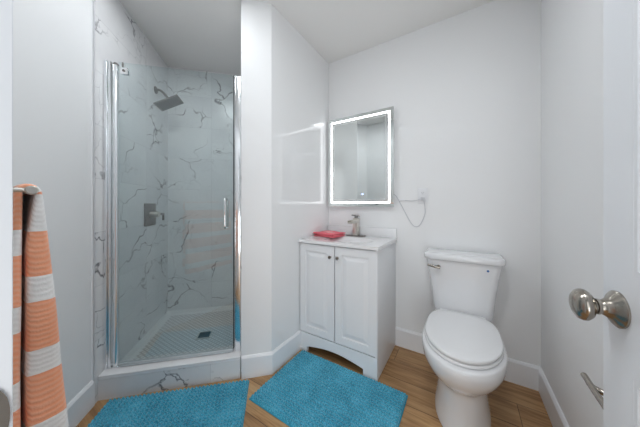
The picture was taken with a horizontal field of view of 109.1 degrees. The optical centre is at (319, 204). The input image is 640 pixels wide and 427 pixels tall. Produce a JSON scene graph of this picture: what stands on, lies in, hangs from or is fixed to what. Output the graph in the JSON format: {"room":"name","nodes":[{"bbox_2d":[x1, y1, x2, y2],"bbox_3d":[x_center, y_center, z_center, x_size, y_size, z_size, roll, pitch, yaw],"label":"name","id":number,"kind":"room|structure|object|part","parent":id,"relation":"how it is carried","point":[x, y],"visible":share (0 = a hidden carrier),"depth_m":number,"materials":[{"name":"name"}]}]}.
{"room":"bathroom","nodes":[
{"label":"bathroom","id":0,"kind":"room"},
{"bbox_2d":[0,0,12,426],"bbox_3d":[-0.045,0.075,-0.015,0.700,2.070,0.127,0,0,32],"label":"door frame","id":1,"kind":"structure","parent":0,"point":[6,6],"depth_m":0.21,"materials":[{"name":"white paint"}]},
{"bbox_2d":[0,390,9,426],"bbox_3d":[-0.298,0.194,0.201,0.002,0.054,0.030,0,0,32],"label":"strike plate","id":2,"kind":"object","parent":1,"relation":"attached to","point":[4,403],"visible":1,"depth_m":0.21,"materials":[{"name":"silver metal"}]},
{"bbox_2d":[13,0,167,404],"bbox_3d":[-1.348,-0.110,1.434,0.110,2.440,1.546,0,0,-13],"label":"wall","id":3,"kind":"structure","parent":0,"point":[52,38],"depth_m":1.23,"materials":[{"name":"white paint"}]},
{"bbox_2d":[67,380,94,426],"bbox_3d":[-0.908,1.039,0.673,0.270,0.142,1.349,0,0,-41],"label":"baseboard","id":4,"kind":"structure","parent":3,"relation":"attached to","point":[83,402],"depth_m":1.18,"materials":[{"name":"white paint"}]},
{"bbox_2d":[91,0,94,381],"bbox_3d":[-1.258,-0.110,1.264,0.015,2.439,0.005,0,0,-13],"label":"trim","id":5,"kind":"structure","parent":3,"relation":"attached to","point":[92,1],"depth_m":1.26,"materials":[{"name":"white paint"}]},
{"bbox_2d":[144,203,164,225],"bbox_3d":[-1.355,0.077,1.875,0.069,0.180,0.205,0,0,-13],"label":"shower valve","id":6,"kind":"object","parent":3,"relation":"attached to","point":[150,213],"visible":1,"depth_m":1.84,"materials":[{"name":"silver metal"}]},
{"bbox_3d":[-1.382,0.077,1.857,0.008,0.180,0.180,0,0,-13],"label":"plate","id":7,"kind":"part","parent":6,"relation":"part of","materials":[{"name":"silver metal"}]},
{"bbox_2d":[153,86,183,110],"bbox_3d":[-1.313,-0.926,1.974,0.194,0.182,0.160,0,0,-13],"label":"shower","id":8,"kind":"object","parent":3,"relation":"attached to","point":[172,101],"visible":1,"depth_m":1.96,"materials":[{"name":"silver metal"}]},
{"bbox_3d":[-1.349,-0.949,1.966,0.110,0.100,0.021,0,0,-13],"label":"arm","id":9,"kind":"part","parent":8,"relation":"part of","materials":[{"name":"silver metal"}]},
{"bbox_3d":[-1.300,-0.881,1.978,0.161,0.082,0.150,0,0,-13],"label":"nozzle plate","id":10,"kind":"part","parent":8,"relation":"part of","materials":[{"name":"grey metal"}]},
{"bbox_2d":[168,67,240,310],"bbox_3d":[-1.090,-0.110,2.325,0.785,2.440,0.100,0,0,-13],"label":"wall","id":11,"kind":"structure","parent":0,"point":[200,129],"depth_m":2.25,"materials":[{"name":"stone"}]},
{"bbox_2d":[241,0,328,356],"bbox_3d":[-0.434,-0.110,2.065,0.789,2.440,1.092,0,0,32],"label":"wall","id":12,"kind":"structure","parent":0,"point":[285,80],"depth_m":1.55,"materials":[{"name":"white paint"}]},
{"bbox_2d":[241,330,300,379],"bbox_3d":[-0.298,1.039,1.574,0.467,0.142,0.102,0,0,-41],"label":"baseboard","id":13,"kind":"structure","parent":12,"relation":"attached to","point":[267,363],"depth_m":1.49,"materials":[{"name":"white paint"}]},
{"bbox_2d":[120,0,493,74],"bbox_3d":[0.147,-1.380,1.729,4.800,0.100,3.320,0,0,32],"label":"ceiling","id":14,"kind":"structure","parent":0,"point":[203,35],"depth_m":1.66,"materials":[{"name":"white paint"}]},
{"bbox_2d":[76,345,552,426],"bbox_3d":[-0.329,1.160,0.977,4.800,0.100,5.100,0,0,32],"label":"floor","id":15,"kind":"structure","parent":0,"point":[407,371],"depth_m":1.33,"materials":[{"name":"brown wood"}]},
{"bbox_2d":[87,380,248,426],"bbox_3d":[-0.766,1.096,1.110,0.760,0.028,0.513,0,0,-12],"label":"bath mat","id":16,"kind":"object","parent":15,"relation":"on","point":[219,405],"visible":1,"depth_m":1.22,"materials":[{"name":"teal fabric"}]},
{"bbox_2d":[97,347,240,400],"bbox_3d":[-0.897,1.040,1.430,0.767,0.140,0.116,0,0,-13],"label":"shower curb","id":17,"kind":"object","parent":15,"relation":"on","point":[124,381],"visible":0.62,"depth_m":1.38,"materials":[{"name":"stone"}]},
{"bbox_3d":[-0.884,0.986,1.375,0.767,0.008,0.004,0,0,-13],"label":"edge trim","id":18,"kind":"part","parent":17,"relation":"part of","materials":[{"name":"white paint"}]},
{"bbox_3d":[-0.897,0.976,1.430,0.767,0.011,0.116,0,0,-13],"label":"sill","id":19,"kind":"part","parent":17,"relation":"part of","materials":[{"name":"white stone"}]},
{"bbox_2d":[104,59,240,369],"bbox_3d":[-0.898,0.056,1.437,0.765,1.828,0.107,0,0,-13],"label":"shower door","id":20,"kind":"structure","parent":17,"relation":"on","point":[111,70],"depth_m":1.36,"materials":[{"name":"clear"}]},
{"bbox_3d":[-1.257,0.057,1.360,0.031,1.824,0.044,0,0,-13],"label":"wall post","id":21,"kind":"part","parent":20,"relation":"part of","materials":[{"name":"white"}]},
{"bbox_3d":[-1.222,0.062,1.364,0.027,1.795,0.027,0,0,-13],"label":"hinge rail","id":22,"kind":"part","parent":20,"relation":"part of","materials":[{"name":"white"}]},
{"bbox_3d":[-0.612,0.054,1.476,0.017,0.199,0.049,0,0,-13],"label":"handle","id":23,"kind":"part","parent":20,"relation":"part of","materials":[{"name":"silver metal"}]},
{"bbox_3d":[-0.625,0.054,1.532,0.017,0.199,0.049,0,0,-13],"label":"handle","id":24,"kind":"part","parent":20,"relation":"part of","materials":[{"name":"silver metal"}]},
{"bbox_3d":[-0.547,0.057,1.524,0.042,1.824,0.032,0,0,-13],"label":"strike post","id":25,"kind":"part","parent":20,"relation":"part of","materials":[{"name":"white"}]},
{"bbox_2d":[120,305,234,361],"bbox_3d":[-0.998,1.062,1.880,0.765,0.093,0.805,0,0,-13],"label":"shower pan","id":26,"kind":"object","parent":15,"relation":"on","point":[176,332],"visible":0.66,"depth_m":1.86,"materials":[{"name":"tile"}]},
{"bbox_2d":[195,330,212,339],"bbox_3d":[-0.932,1.047,1.838,0.104,0.005,0.104,0,0,-13],"label":"shower drain","id":27,"kind":"object","parent":26,"relation":"in","point":[204,334],"visible":1,"depth_m":1.83,"materials":[{"name":"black metal"}]},
{"bbox_2d":[249,350,407,426],"bbox_3d":[0.052,1.096,1.311,0.763,0.027,0.508,0,0,32],"label":"bath mat","id":28,"kind":"object","parent":15,"relation":"on","point":[310,390],"visible":1,"depth_m":1.29,"materials":[{"name":"teal fabric"}]},
{"bbox_2d":[300,242,395,380],"bbox_3d":[0.216,0.698,1.775,0.611,0.825,0.482,0,0,32],"label":"vanity cabinet","id":29,"kind":"object","parent":15,"relation":"on","point":[348,295],"visible":0.92,"depth_m":1.57,"materials":[{"name":"white wood"}]},
{"bbox_3d":[-0.023,0.626,1.684,0.297,0.669,0.018,0,0,32],"label":"door","id":30,"kind":"part","parent":29,"relation":"part of","materials":[{"name":"white wood"}]},
{"bbox_2d":[299,225,396,250],"bbox_3d":[0.224,0.263,1.779,0.623,0.152,0.467,0,0,32],"label":"washbasin","id":31,"kind":"object","parent":29,"relation":"in","point":[375,238],"visible":0.77,"depth_m":1.80,"materials":[{"name":"white stone"}]},
{"bbox_2d":[313,231,344,237],"bbox_3d":[0.079,0.241,1.924,0.221,0.036,0.176,0,0,39],"label":"washcloth","id":32,"kind":"object","parent":31,"relation":"on","point":[332,234],"visible":1,"depth_m":1.87,"materials":[{"name":"red fabric"}]},
{"bbox_2d":[299,234,396,250],"bbox_3d":[0.224,0.300,1.779,0.623,0.077,0.467,0,0,32],"label":"countertop","id":33,"kind":"structure","parent":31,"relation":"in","point":[376,242],"depth_m":1.70,"materials":[{"name":"white stone"}]},
{"bbox_2d":[346,215,364,236],"bbox_3d":[0.283,0.171,1.892,0.160,0.182,0.165,0,0,32],"label":"faucet","id":34,"kind":"object","parent":31,"relation":"on","point":[356,221],"visible":1,"depth_m":1.91,"materials":[{"name":"silver metal"}]},
{"bbox_3d":[0.267,0.138,1.867,0.042,0.024,0.105,0,0,32],"label":"spout","id":35,"kind":"part","parent":34,"relation":"part of","materials":[{"name":"silver metal"}]},
{"bbox_3d":[0.235,0.626,1.520,0.297,0.669,0.018,0,0,32],"label":"door","id":36,"kind":"part","parent":29,"relation":"part of","materials":[{"name":"white wood"}]},
{"bbox_2d":[422,248,507,426],"bbox_3d":[0.785,0.711,1.264,0.434,0.799,0.725,0,0,32],"label":"toilet","id":37,"kind":"object","parent":15,"relation":"on","point":[467,354],"visible":1,"depth_m":1.17,"materials":[{"name":"white ceramic"}]},
{"bbox_3d":[0.737,0.396,1.475,0.075,0.027,0.038,0,0,32],"label":"flush lever","id":38,"kind":"part","parent":37,"relation":"part of","materials":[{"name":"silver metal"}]},
{"bbox_3d":[0.739,0.689,1.192,0.344,0.016,0.503,0,0,32],"label":"seat","id":39,"kind":"part","parent":37,"relation":"part of","materials":[{"name":"white plastic"}]},
{"bbox_3d":[0.739,0.665,1.192,0.340,0.024,0.503,0,0,32],"label":"lid","id":40,"kind":"part","parent":37,"relation":"part of","materials":[{"name":"white plastic"}]},
{"bbox_3d":[0.924,0.526,1.484,0.406,0.344,0.195,0,0,32],"label":"tank","id":41,"kind":"part","parent":37,"relation":"part of","materials":[{"name":"white ceramic"}]},
{"bbox_3d":[0.921,0.332,1.480,0.434,0.042,0.213,0,0,32],"label":"tank lid","id":42,"kind":"part","parent":37,"relation":"part of","materials":[{"name":"white ceramic"}]},
{"bbox_3d":[0.775,0.905,1.249,0.371,0.410,0.689,0,0,32],"label":"bowl","id":43,"kind":"part","parent":37,"relation":"part of","materials":[{"name":"white ceramic"}]},
{"bbox_2d":[329,0,540,366],"bbox_3d":[0.763,-0.110,1.776,1.585,2.440,0.100,0,0,32],"label":"wall","id":44,"kind":"structure","parent":0,"point":[463,89],"depth_m":1.57,"materials":[{"name":"white paint"}]},
{"bbox_2d":[329,106,393,206],"bbox_3d":[0.338,-0.381,1.959,0.590,0.788,0.040,0,0,32],"label":"mirror","id":45,"kind":"object","parent":44,"relation":"attached to","point":[361,146],"visible":1,"depth_m":1.92,"materials":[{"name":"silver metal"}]},
{"bbox_2d":[328,225,396,237],"bbox_3d":[0.343,0.225,1.968,0.621,0.076,0.020,0,0,32],"label":"backsplash","id":46,"kind":"structure","parent":44,"relation":"attached to","point":[367,231],"depth_m":1.91,"materials":[{"name":"white stone"}]},
{"bbox_2d":[418,188,427,203],"bbox_3d":[0.770,-0.068,1.707,0.072,0.116,0.009,0,0,32],"label":"wall outlet","id":47,"kind":"object","parent":44,"relation":"attached to","point":[422,192],"visible":0.85,"depth_m":1.71,"materials":[{"name":"white plastic"}]},
{"bbox_2d":[394,194,425,226],"bbox_3d":[0.681,0.040,1.750,0.236,0.256,0.031,0,0,32],"label":"power cord","id":48,"kind":"object","parent":47,"relation":"attached to","point":[422,198],"visible":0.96,"depth_m":1.74,"materials":[{"name":"grey plastic"}]},
{"bbox_2d":[541,0,602,426],"bbox_3d":[0.844,-0.110,0.513,0.101,2.440,1.949,0,0,32],"label":"wall","id":49,"kind":"structure","parent":0,"point":[571,30],"depth_m":0.98,"materials":[{"name":"white paint"}]},
{"bbox_2d":[395,327,568,426],"bbox_3d":[0.470,1.039,0.810,0.850,0.142,1.847,0,0,32],"label":"baseboard","id":50,"kind":"structure","parent":49,"relation":"attached to","point":[531,376],"depth_m":1.39,"materials":[{"name":"white paint"}]},
{"bbox_2d":[580,372,602,407],"bbox_3d":[0.817,0.539,0.638,0.078,0.048,0.152,0,0,32],"label":"paper holder","id":51,"kind":"object","parent":49,"relation":"attached to","point":[596,391],"visible":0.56,"depth_m":0.66,"materials":[{"name":"silver metal"}]},
{"bbox_3d":[0.821,0.539,0.654,0.031,0.016,0.078,0,0,-33],"label":"arm","id":52,"kind":"part","parent":51,"relation":"part of","materials":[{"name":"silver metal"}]},
{"bbox_2d":[569,0,639,426],"bbox_3d":[0.448,0.089,0.163,0.165,2.018,0.719,0,0,28],"label":"door","id":53,"kind":"structure","parent":49,"relation":"in","point":[619,306],"depth_m":0.43,"materials":[{"name":"white paint"}]},
{"bbox_3d":[0.546,0.201,0.454,0.065,0.069,0.069,0,0,28],"label":"knob","id":54,"kind":"part","parent":53,"relation":"part of","materials":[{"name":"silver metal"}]},
{"bbox_3d":[0.439,-0.343,0.173,0.010,0.935,0.518,0,0,28],"label":"panel","id":55,"kind":"part","parent":53,"relation":"part of","materials":[{"name":"white paint"}]},
{"bbox_3d":[0.439,0.600,0.173,0.010,0.580,0.518,0,0,28],"label":"panel","id":56,"kind":"part","parent":53,"relation":"part of","materials":[{"name":"white paint"}]},
{"bbox_3d":[-0.483,-0.110,0.259,1.872,2.440,0.102,0,0,32],"label":"wall door","id":57,"kind":"structure","parent":0,"visible":0},
{"bbox_2d":[13,186,38,194],"bbox_3d":[-0.758,-0.026,0.532,0.594,0.044,0.063,0,0,32],"label":"towel bar","id":58,"kind":"object","parent":57,"relation":"attached to","point":[30,190],"visible":0.58,"depth_m":0.40,"materials":[{"name":"silver metal"}]},
{"bbox_2d":[13,184,68,426],"bbox_3d":[-0.723,0.297,0.557,0.490,0.673,0.101,0,0,32],"label":"bath towel","id":59,"kind":"object","parent":58,"relation":"hanging from","point":[39,399],"visible":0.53,"depth_m":0.42,"materials":[{"name":"orange fabric"}]}
]}

